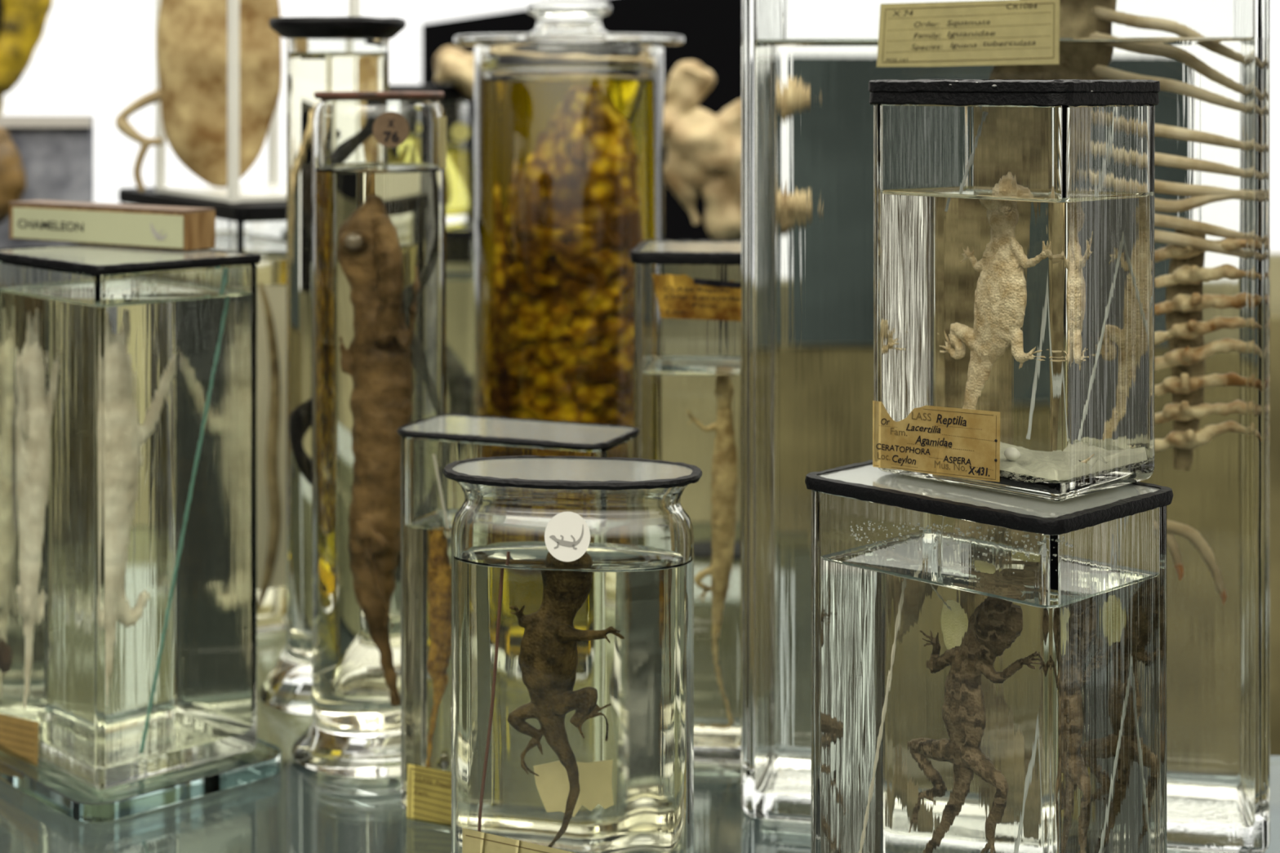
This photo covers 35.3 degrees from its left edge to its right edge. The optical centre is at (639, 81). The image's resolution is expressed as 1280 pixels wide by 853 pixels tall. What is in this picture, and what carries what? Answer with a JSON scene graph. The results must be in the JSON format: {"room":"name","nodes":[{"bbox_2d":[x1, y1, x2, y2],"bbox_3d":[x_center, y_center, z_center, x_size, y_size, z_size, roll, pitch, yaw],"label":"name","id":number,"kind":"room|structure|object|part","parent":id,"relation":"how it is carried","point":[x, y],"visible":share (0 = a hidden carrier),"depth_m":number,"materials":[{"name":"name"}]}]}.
{"room":"natural history museum","nodes":[
{"label":"natural history museum","id":0,"kind":"room"},
{"bbox_2d":[422,0,1279,755],"bbox_3d":[0.681,0.342,2.217,1.838,0.915,0.035,0,0,0],"label":"wall","id":1,"kind":"structure","parent":0,"point":[710,29],"depth_m":2.20,"materials":[{"name":"black paint"}]},
{"bbox_2d":[1270,253,1279,315],"bbox_3d":[0.150,0.502,2.372,3.300,0.595,0.040,0,0,0],"label":"wall","id":2,"kind":"structure","parent":0,"point":[1274,258],"depth_m":2.35,"materials":[{"name":"beige paint"}]},
{"bbox_2d":[1,0,1279,252],"bbox_3d":[0.150,-0.270,2.373,3.300,0.940,0.025,0,0,0],"label":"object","id":3,"kind":"structure","parent":2,"relation":"in","point":[94,58],"depth_m":2.36,"materials":[{"name":"grey"}]},
{"bbox_3d":[0.150,0.820,1.150,3.500,0.020,2.700,0,0,0],"label":"floor","id":4,"kind":"structure","parent":0,"visible":0},
{"bbox_2d":[0,630,1279,852],"bbox_3d":[0.050,0.365,1.100,1.600,0.010,1.300,0,0,0],"label":"glass shelf","id":5,"kind":"object","parent":4,"relation":"on","point":[297,809],"visible":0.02,"depth_m":0.98,"materials":[{"name":"clear glass"}]},
{"bbox_2d":[0,126,26,223],"bbox_3d":[-0.506,0.201,1.560,0.063,0.333,0.044,0,0,0],"label":"specimen","id":6,"kind":"object","parent":5,"relation":"on","point":[12,173],"visible":0.26,"depth_m":1.55},
{"bbox_2d":[0,0,53,115],"bbox_3d":[-0.554,0.115,1.745,0.093,0.450,0.047,0,0,-14],"label":"specimen","id":7,"kind":"object","parent":5,"relation":"on","point":[22,22],"visible":0.99,"depth_m":1.74,"materials":[{"name":"yellow"}]},
{"bbox_2d":[0,115,93,248],"bbox_3d":[-0.491,0.194,1.621,0.100,0.332,0.018,0,0,0],"label":"display case","id":8,"kind":"object","parent":5,"relation":"on","point":[56,153],"visible":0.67,"depth_m":1.62,"materials":[{"name":"grey"}]},
{"bbox_2d":[0,243,261,790],"bbox_3d":[-0.276,0.226,1.065,0.097,0.273,0.132,0,0,-43],"label":"jar","id":9,"kind":"object","parent":5,"relation":"on","point":[128,375],"visible":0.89,"depth_m":1.02,"materials":[{"name":"clear glass"}]},
{"bbox_2d":[8,200,215,249],"bbox_3d":[-0.295,0.079,1.120,0.142,0.021,0.022,0,0,33],"label":"block","id":10,"kind":"object","parent":9,"relation":"on","point":[150,226],"visible":1,"depth_m":1.10,"materials":[{"name":"beige paper"}]},
{"bbox_3d":[-0.300,0.080,1.111,0.136,0.017,0.001,0,0,33],"label":"name plate","id":11,"kind":"part","parent":10,"relation":"part of","materials":[{"name":"beige paper"}]},
{"bbox_3d":[-0.276,0.092,1.065,0.094,0.004,0.130,0,0,-43],"label":"lid","id":12,"kind":"part","parent":9,"relation":"part of","materials":[{"name":"clear glass"}]},
{"bbox_2d":[0,737,281,822],"bbox_3d":[-0.276,0.355,1.065,0.118,0.009,0.153,0,0,-43],"label":"plinth","id":13,"kind":"object","parent":5,"relation":"on","point":[68,795],"visible":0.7,"depth_m":1.01,"materials":[{"name":"clear glass"}]},
{"bbox_2d":[118,186,286,634],"bbox_3d":[-0.286,0.220,1.435,0.098,0.280,0.263,0,0,-32],"label":"jar","id":14,"kind":"object","parent":5,"relation":"on","point":[251,227],"visible":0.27,"depth_m":1.31,"materials":[{"name":"clear glass"}]},
{"bbox_3d":[-0.286,0.085,1.435,0.098,0.011,0.263,0,0,-32],"label":"lid","id":15,"kind":"part","parent":14,"relation":"part of","materials":[{"name":"black"}]},
{"bbox_2d":[155,0,359,203],"bbox_3d":[-0.270,-0.030,1.410,0.092,0.220,0.154,0,0,-32],"label":"display case","id":16,"kind":"object","parent":14,"relation":"on","point":[235,192],"visible":0.58,"depth_m":1.37,"materials":[{"name":"white plastic"}]},
{"bbox_2d":[115,0,281,191],"bbox_3d":[-0.309,-0.019,1.412,0.115,0.194,0.044,0,0,-11],"label":"specimen","id":17,"kind":"object","parent":16,"relation":"in","point":[192,37],"visible":0.97,"depth_m":1.40},
{"bbox_3d":[-0.270,0.077,1.410,0.092,0.004,0.154,0,0,-32],"label":"plate","id":18,"kind":"part","parent":16,"relation":"part of","materials":[{"name":"white plastic"}]},
{"bbox_2d":[258,16,406,716],"bbox_3d":[-0.177,0.161,1.183,0.092,0.397,0.092,0,0,0],"label":"jar","id":19,"kind":"object","parent":5,"relation":"on","point":[324,53],"visible":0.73,"depth_m":1.16,"materials":[{"name":"clear glass"}]},
{"bbox_3d":[-0.177,-0.031,1.183,0.080,0.013,0.080,0,0,0],"label":"lid","id":20,"kind":"part","parent":19,"relation":"part of","materials":[{"name":"black plastic"}]},
{"bbox_2d":[291,91,446,778],"bbox_3d":[-0.140,0.183,1.083,0.093,0.354,0.093,0,0,0],"label":"jar","id":21,"kind":"object","parent":5,"relation":"on","point":[379,158],"visible":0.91,"depth_m":1.05,"materials":[{"name":"clear glass"}]},
{"bbox_3d":[-0.140,0.007,1.083,0.070,0.003,0.070,0,0,0],"label":"lid","id":22,"kind":"part","parent":21,"relation":"part of","materials":[{"name":"glass"}]},
{"bbox_2d":[445,221,474,415],"bbox_3d":[-0.206,0.239,1.665,0.162,0.241,0.109,0,0,0],"label":"jar","id":23,"kind":"object","parent":5,"relation":"on","point":[460,241],"visible":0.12,"depth_m":1.61,"materials":[{"name":"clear glass"}]},
{"bbox_2d":[389,84,473,227],"bbox_3d":[-0.188,0.061,1.665,0.111,0.116,0.111,0,0,0],"label":"jar","id":24,"kind":"object","parent":23,"relation":"on","point":[457,110],"visible":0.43,"depth_m":1.64,"materials":[{"name":"clear glass"}]},
{"bbox_3d":[-0.188,0.009,1.665,0.111,0.013,0.111,0,0,0],"label":"lid","id":25,"kind":"part","parent":24,"relation":"part of","materials":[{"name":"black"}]},
{"bbox_3d":[-0.188,0.067,1.665,0.096,0.104,0.096,0,0,0],"label":"glass","id":26,"kind":"part","parent":24,"relation":"part of","materials":[{"name":"yellow glass"}]},
{"bbox_3d":[-0.206,0.122,1.665,0.159,0.004,0.106,0,0,0],"label":"lid","id":27,"kind":"part","parent":23,"relation":"part of","materials":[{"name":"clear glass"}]},
{"bbox_2d":[396,413,639,823],"bbox_3d":[-0.060,0.269,0.992,0.114,0.197,0.056,0,0,22],"label":"jar","id":28,"kind":"object","parent":5,"relation":"on","point":[430,501],"visible":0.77,"depth_m":0.98,"materials":[{"name":"clear glass"}]},
{"bbox_3d":[-0.060,0.172,0.992,0.111,0.002,0.053,0,0,22],"label":"lid","id":29,"kind":"part","parent":28,"relation":"part of","materials":[{"name":"clear glass"}]},
{"bbox_2d":[453,0,684,426],"bbox_3d":[-0.046,0.154,1.300,0.149,0.412,0.149,0,0,0],"label":"jar","id":30,"kind":"object","parent":5,"relation":"on","point":[569,110],"visible":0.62,"depth_m":1.25,"materials":[{"name":"clear glass"}]},
{"bbox_3d":[-0.046,-0.031,1.300,0.149,0.015,0.149,0,0,0],"label":"lid","id":31,"kind":"part","parent":30,"relation":"part of","materials":[{"name":"clear glass"}]},
{"bbox_3d":[-0.046,-0.046,1.300,0.055,0.013,0.055,0,0,0],"label":"knob","id":32,"kind":"part","parent":30,"relation":"part of","materials":[{"name":"clear glass"}]},
{"bbox_2d":[442,455,702,852],"bbox_3d":[-0.029,0.263,0.868,0.112,0.193,0.062,0,0,0],"label":"jar","id":33,"kind":"object","parent":5,"relation":"on","point":[572,577],"visible":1,"depth_m":0.84,"materials":[{"name":"clear glass"}]},
{"bbox_3d":[-0.029,0.168,0.868,0.109,0.002,0.056,0,0,8],"label":"lid","id":34,"kind":"part","parent":33,"relation":"part of","materials":[{"name":"clear glass"}]},
{"bbox_2d":[433,45,741,240],"bbox_3d":[-0.011,0.166,1.626,0.312,0.388,0.072,0,0,0],"label":"bone","id":35,"kind":"object","parent":5,"relation":"on","point":[704,147],"visible":0.54,"depth_m":1.61,"materials":[{"name":"beige"}]},
{"bbox_2d":[629,240,741,764],"bbox_3d":[0.031,0.225,1.098,0.067,0.270,0.085,0,0,6],"label":"jar","id":36,"kind":"object","parent":5,"relation":"on","point":[687,293],"visible":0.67,"depth_m":1.06,"materials":[{"name":"clear glass"}]},
{"bbox_3d":[0.031,0.092,1.098,0.064,0.004,0.082,0,0,5],"label":"lid","id":37,"kind":"part","parent":36,"relation":"part of","materials":[{"name":"clear glass"}]},
{"bbox_2d":[804,459,1173,852],"bbox_3d":[0.142,0.262,0.825,0.090,0.196,0.127,0,0,-44],"label":"jar","id":38,"kind":"object","parent":5,"relation":"on","point":[988,668],"visible":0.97,"depth_m":0.79,"materials":[{"name":"clear glass"}]},
{"bbox_3d":[0.142,0.166,0.825,0.087,0.004,0.124,0,0,-44],"label":"lid","id":39,"kind":"part","parent":38,"relation":"part of","materials":[{"name":"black glass"}]},
{"bbox_2d":[868,79,1159,502],"bbox_3d":[0.154,0.081,0.834,0.077,0.165,0.100,0,0,-44],"label":"jar","id":40,"kind":"object","parent":38,"relation":"on","point":[1014,219],"visible":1,"depth_m":0.80,"materials":[{"name":"clear glass"}]},
{"bbox_3d":[0.154,0.004,0.835,0.076,0.011,0.100,0,0,-44],"label":"lid","id":41,"kind":"part","parent":40,"relation":"part of","materials":[{"name":"black plastic"}]},
{"bbox_2d":[741,0,1270,852],"bbox_3d":[0.182,0.131,1.014,0.254,0.457,0.125,0,0,12],"label":"jar","id":42,"kind":"object","parent":5,"relation":"on","point":[807,66],"visible":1,"depth_m":0.95,"materials":[{"name":"clear glass"}]}
]}

